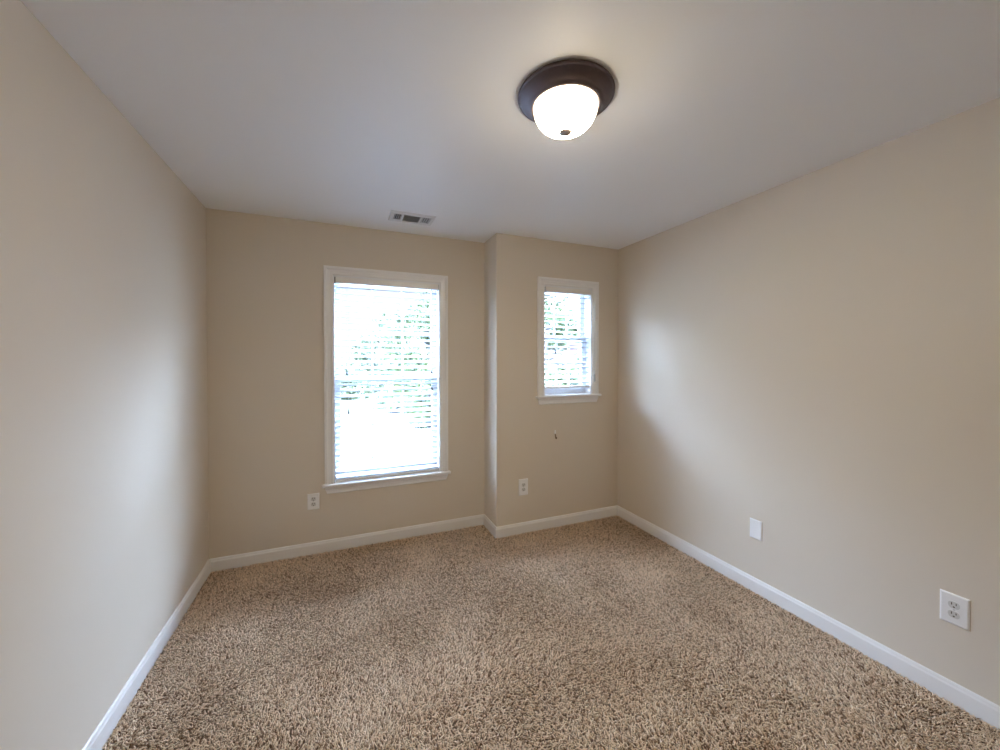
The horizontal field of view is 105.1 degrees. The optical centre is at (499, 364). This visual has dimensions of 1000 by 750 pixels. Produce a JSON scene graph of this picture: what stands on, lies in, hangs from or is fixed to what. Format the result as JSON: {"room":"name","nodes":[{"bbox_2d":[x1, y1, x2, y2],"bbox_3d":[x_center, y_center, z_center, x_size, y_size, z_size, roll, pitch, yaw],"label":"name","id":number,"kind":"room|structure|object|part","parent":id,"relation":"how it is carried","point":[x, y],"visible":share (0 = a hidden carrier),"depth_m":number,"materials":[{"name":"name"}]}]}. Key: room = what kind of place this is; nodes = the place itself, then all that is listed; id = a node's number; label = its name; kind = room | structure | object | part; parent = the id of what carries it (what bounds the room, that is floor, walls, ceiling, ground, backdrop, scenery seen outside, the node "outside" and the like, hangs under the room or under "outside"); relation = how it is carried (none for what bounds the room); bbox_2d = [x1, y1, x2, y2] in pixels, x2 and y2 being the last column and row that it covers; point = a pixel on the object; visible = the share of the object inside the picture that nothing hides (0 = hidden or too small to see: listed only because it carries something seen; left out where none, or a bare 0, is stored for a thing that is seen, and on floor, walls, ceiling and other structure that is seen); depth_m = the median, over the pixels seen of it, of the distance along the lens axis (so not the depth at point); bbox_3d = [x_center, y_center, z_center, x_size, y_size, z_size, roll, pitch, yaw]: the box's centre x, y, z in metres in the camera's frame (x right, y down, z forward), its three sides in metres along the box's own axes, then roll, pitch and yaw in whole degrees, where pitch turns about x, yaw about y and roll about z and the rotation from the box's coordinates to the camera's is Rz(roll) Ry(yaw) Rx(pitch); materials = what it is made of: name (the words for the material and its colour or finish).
{"room":"empty bedroom","nodes":[
{"label":"empty bedroom","id":0,"kind":"room"},
{"bbox_2d":[0,0,208,749],"bbox_3d":[-1.299,0.200,0.751,0.160,2.452,4.199,0,1,-23],"label":"wall","id":1,"kind":"structure","parent":0,"point":[104,530],"depth_m":1.34,"materials":[{"name":"beige paint"}]},
{"bbox_2d":[82,559,210,749],"bbox_3d":[-1.219,1.380,0.798,0.013,0.092,3.879,0,1,-23],"label":"baseboard","id":2,"kind":"structure","parent":1,"relation":"attached to","point":[97,740],"depth_m":1.70,"materials":[{"name":"white paint"}]},
{"bbox_2d":[206,208,483,558],"bbox_3d":[-1.083,0.168,3.027,1.983,2.440,0.160,0,1,-23],"label":"wall","id":3,"kind":"structure","parent":0,"point":[265,281],"depth_m":2.77,"materials":[{"name":"beige paint"}]},
{"bbox_2d":[307,493,319,509],"bbox_3d":[-1.376,1.010,2.824,0.080,0.118,0.008,0,1,-23],"label":"wall outlet","id":4,"kind":"object","parent":3,"relation":"attached to","point":[313,502],"visible":1,"depth_m":2.82,"materials":[{"name":"white plastic"}]},
{"bbox_2d":[210,514,483,571],"bbox_3d":[-1.050,1.355,2.961,1.983,0.092,0.013,0,1,-23],"label":"baseboard","id":5,"kind":"structure","parent":3,"relation":"attached to","point":[287,552],"depth_m":2.89,"materials":[{"name":"white paint"}]},
{"bbox_2d":[322,265,450,493],"bbox_3d":[-0.896,0.114,3.081,0.977,1.700,0.197,0,1,-23],"label":"window","id":6,"kind":"structure","parent":3,"relation":"in","point":[331,486],"depth_m":3.02,"materials":[{"name":"white paint"}]},
{"bbox_3d":[-0.922,-0.266,3.140,0.797,0.798,0.030,0,1,-23],"label":"sash","id":7,"kind":"part","parent":6,"relation":"part of","materials":[{"name":"glass"}]},
{"bbox_3d":[-0.909,0.486,3.117,0.797,0.792,0.030,0,1,-23],"label":"sash","id":8,"kind":"part","parent":6,"relation":"part of","materials":[{"name":"white plastic"}]},
{"bbox_2d":[334,276,438,481],"bbox_3d":[-0.882,0.113,3.049,0.796,1.551,0.080,0,1,-23],"label":"window blind","id":9,"kind":"object","parent":6,"relation":"attached to","point":[337,280],"visible":1,"depth_m":3.04,"materials":[{"name":"white paint"}]},
{"bbox_3d":[-1.150,-0.141,2.905,0.003,0.951,0.002,0,1,-23],"label":"pull cord","id":10,"kind":"part","parent":9,"relation":"part of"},
{"bbox_3d":[-1.100,0.130,2.973,0.002,1.494,0.054,0,1,-23],"label":"ladder cord","id":11,"kind":"part","parent":9,"relation":"part of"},
{"bbox_3d":[-0.887,0.880,3.070,0.787,0.017,0.052,0,1,-23],"label":"rail","id":12,"kind":"part","parent":9,"relation":"part of","materials":[{"name":"white paint"}]},
{"bbox_3d":[-0.879,0.900,3.050,0.977,0.020,0.110,0,1,-23],"label":"sill","id":13,"kind":"part","parent":6,"relation":"part of","materials":[{"name":"white paint"}]},
{"bbox_2d":[21,0,999,249],"bbox_3d":[0.248,-1.108,1.378,3.510,0.150,4.199,0,1,-23],"label":"ceiling","id":14,"kind":"structure","parent":0,"point":[353,113],"depth_m":1.45,"materials":[{"name":"white paint"}]},
{"bbox_2d":[388,210,435,225],"bbox_3d":[-0.628,-1.043,2.733,0.312,0.011,0.182,0,1,-23],"label":"ceiling vent","id":15,"kind":"object","parent":14,"relation":"in","point":[399,216],"visible":1,"depth_m":2.72,"materials":[{"name":"white metal"}]},
{"bbox_2d":[518,59,614,138],"bbox_3d":[0.252,-0.959,1.472,0.366,0.150,0.366,0,1,-23],"label":"ceiling light","id":16,"kind":"object","parent":14,"relation":"attached to","point":[564,98],"visible":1,"depth_m":1.38,"materials":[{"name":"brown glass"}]},
{"bbox_3d":[0.252,-0.944,1.472,0.243,0.100,0.243,0,1,-23],"label":"lamp shade","id":17,"kind":"part","parent":16,"relation":"part of","materials":[{"name":"white glass"}]},
{"bbox_2d":[484,233,617,526],"bbox_3d":[0.445,0.163,3.507,1.207,2.440,0.443,0,1,-23],"label":"wall","id":18,"kind":"structure","parent":0,"point":[575,471],"depth_m":3.24,"materials":[{"name":"beige paint"}]},
{"bbox_2d":[484,514,495,538],"bbox_3d":[-0.086,1.352,3.207,0.013,0.092,0.296,0,1,-23],"label":"baseboard","id":19,"kind":"structure","parent":18,"relation":"attached to","point":[488,524],"depth_m":3.19,"materials":[{"name":"white paint"}]},
{"bbox_2d":[519,478,527,495],"bbox_3d":[0.195,1.014,3.169,0.085,0.136,0.008,0,1,-23],"label":"wall outlet","id":20,"kind":"object","parent":18,"relation":"attached to","point":[523,483],"visible":1,"depth_m":3.17,"materials":[{"name":"white plastic"}]},
{"bbox_2d":[496,505,616,537],"bbox_3d":[0.526,1.351,3.308,1.220,0.092,0.013,0,1,-23],"label":"baseboard","id":21,"kind":"structure","parent":18,"relation":"attached to","point":[545,523],"depth_m":3.28,"materials":[{"name":"white paint"}]},
{"bbox_2d":[535,276,601,404],"bbox_3d":[0.573,-0.201,3.380,0.650,1.072,0.197,0,1,-23],"label":"window","id":22,"kind":"structure","parent":18,"relation":"in","point":[591,393],"depth_m":3.40,"materials":[{"name":"white paint"}]},
{"bbox_3d":[0.546,-0.440,3.440,0.470,0.450,0.030,0,1,-23],"label":"sash","id":23,"kind":"part","parent":22,"relation":"part of","materials":[{"name":"glass"}]},
{"bbox_3d":[0.559,-0.003,3.414,0.470,0.512,0.030,0,1,-23],"label":"sash","id":24,"kind":"part","parent":22,"relation":"part of","materials":[{"name":"glass"}]},
{"bbox_3d":[0.589,0.272,3.345,0.650,0.020,0.110,0,1,-23],"label":"sill","id":25,"kind":"part","parent":22,"relation":"part of","materials":[{"name":"white paint"}]},
{"bbox_2d":[545,286,594,388],"bbox_3d":[0.602,-0.228,3.344,0.496,0.870,0.099,0,1,-23],"label":"window blind","id":26,"kind":"object","parent":22,"relation":"attached to","point":[557,290],"visible":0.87,"depth_m":3.35,"materials":[{"name":"white paint"}]},
{"bbox_3d":[0.475,-0.374,3.270,0.003,0.488,0.002,0,1,-23],"label":"pull cord","id":27,"kind":"part","parent":26,"relation":"part of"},
{"bbox_3d":[0.581,0.196,3.365,0.460,0.021,0.052,0,1,-23],"label":"rail","id":28,"kind":"part","parent":26,"relation":"part of","materials":[{"name":"white paint"}]},
{"bbox_3d":[0.713,-0.213,3.415,0.002,0.812,0.054,0,1,-23],"label":"ladder cord","id":29,"kind":"part","parent":26,"relation":"part of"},
{"bbox_2d":[102,517,999,749],"bbox_3d":[0.248,1.488,1.408,3.510,0.138,4.199,0,1,-23],"label":"floor","id":30,"kind":"structure","parent":0,"point":[646,541],"depth_m":1.77,"materials":[{"name":"beige carpet"}]},
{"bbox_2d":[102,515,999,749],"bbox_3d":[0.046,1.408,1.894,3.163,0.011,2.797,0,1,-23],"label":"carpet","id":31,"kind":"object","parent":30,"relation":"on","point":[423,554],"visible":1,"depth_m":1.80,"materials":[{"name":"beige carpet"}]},
{"bbox_2d":[617,97,999,705],"bbox_3d":[1.796,0.185,2.035,0.160,2.452,4.199,0,1,-23],"label":"wall","id":32,"kind":"structure","parent":0,"point":[813,357],"depth_m":1.93,"materials":[{"name":"beige paint"}]},
{"bbox_2d":[750,517,761,540],"bbox_3d":[1.575,1.015,2.359,0.006,0.119,0.074,0,1,-23],"label":"blank wall plate","id":33,"kind":"object","parent":32,"relation":"attached to","point":[755,525],"visible":1,"depth_m":2.35,"materials":[{"name":"white plastic"}]},
{"bbox_2d":[617,505,999,729],"bbox_3d":[1.770,1.367,1.884,0.013,0.092,3.596,0,1,-23],"label":"baseboard","id":34,"kind":"structure","parent":32,"relation":"attached to","point":[976,705],"depth_m":1.92,"materials":[{"name":"white paint"}]},
{"bbox_2d":[940,589,969,630],"bbox_3d":[1.891,1.020,1.594,0.008,0.128,0.085,0,1,-23],"label":"wall outlet","id":35,"kind":"object","parent":32,"relation":"attached to","point":[954,609],"visible":1,"depth_m":1.59,"materials":[{"name":"white plastic"}]},
{"bbox_2d":[948,610,959,618],"bbox_3d":[1.889,1.040,1.593,0.002,0.028,0.034,0,1,-23],"label":"receptacle","id":36,"kind":"object","parent":35,"relation":"attached to","point":[952,614],"depth_m":1.59,"materials":[{"name":"white plastic"}]},
{"bbox_2d":[948,600,959,609],"bbox_3d":[1.889,1.001,1.592,0.002,0.028,0.034,0,1,-23],"label":"receptacle","id":37,"kind":"object","parent":35,"relation":"attached to","point":[952,604],"depth_m":1.59,"materials":[{"name":"white plastic"}]},
{"label":"outside","id":38,"kind":"structure","parent":0,"visible":0},
{"bbox_2d":[341,413,431,467],"bbox_3d":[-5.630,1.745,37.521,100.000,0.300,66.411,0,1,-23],"label":"ground","id":39,"kind":"structure","parent":38,"point":[375,414],"depth_m":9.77,"materials":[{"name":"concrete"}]},
{"bbox_2d":[341,375,424,411],"bbox_3d":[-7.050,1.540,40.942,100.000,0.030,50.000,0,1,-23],"label":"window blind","id":40,"kind":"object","parent":39,"relation":"on","point":[361,398],"depth_m":17.22,"materials":[{"name":"white plastic"}]},
{"bbox_2d":[341,363,368,400],"bbox_3d":[-8.070,0.858,19.122,2.873,2.045,2.727,0,1,7],"label":"tree","id":41,"kind":"object","parent":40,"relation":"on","point":[342,370],"visible":0.13,"depth_m":18.92,"materials":[{"name":"green plant"}]},
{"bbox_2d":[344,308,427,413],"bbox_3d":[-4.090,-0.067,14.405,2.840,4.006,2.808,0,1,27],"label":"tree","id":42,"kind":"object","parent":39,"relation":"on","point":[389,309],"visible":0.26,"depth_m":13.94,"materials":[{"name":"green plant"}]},
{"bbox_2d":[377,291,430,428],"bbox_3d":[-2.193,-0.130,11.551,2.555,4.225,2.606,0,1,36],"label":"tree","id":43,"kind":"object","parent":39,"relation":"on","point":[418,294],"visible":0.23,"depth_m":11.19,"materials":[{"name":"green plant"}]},
{"bbox_2d":[545,294,579,386],"bbox_3d":[1.610,-0.144,12.027,2.892,4.242,2.712,0,1,-23],"label":"tree","id":44,"kind":"object","parent":39,"relation":"on","point":[546,303],"visible":0.13,"depth_m":11.71,"materials":[{"name":"green plant"}]},
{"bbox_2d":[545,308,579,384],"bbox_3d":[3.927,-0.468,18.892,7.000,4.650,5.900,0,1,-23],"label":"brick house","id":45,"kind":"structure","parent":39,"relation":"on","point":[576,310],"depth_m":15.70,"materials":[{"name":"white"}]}
]}

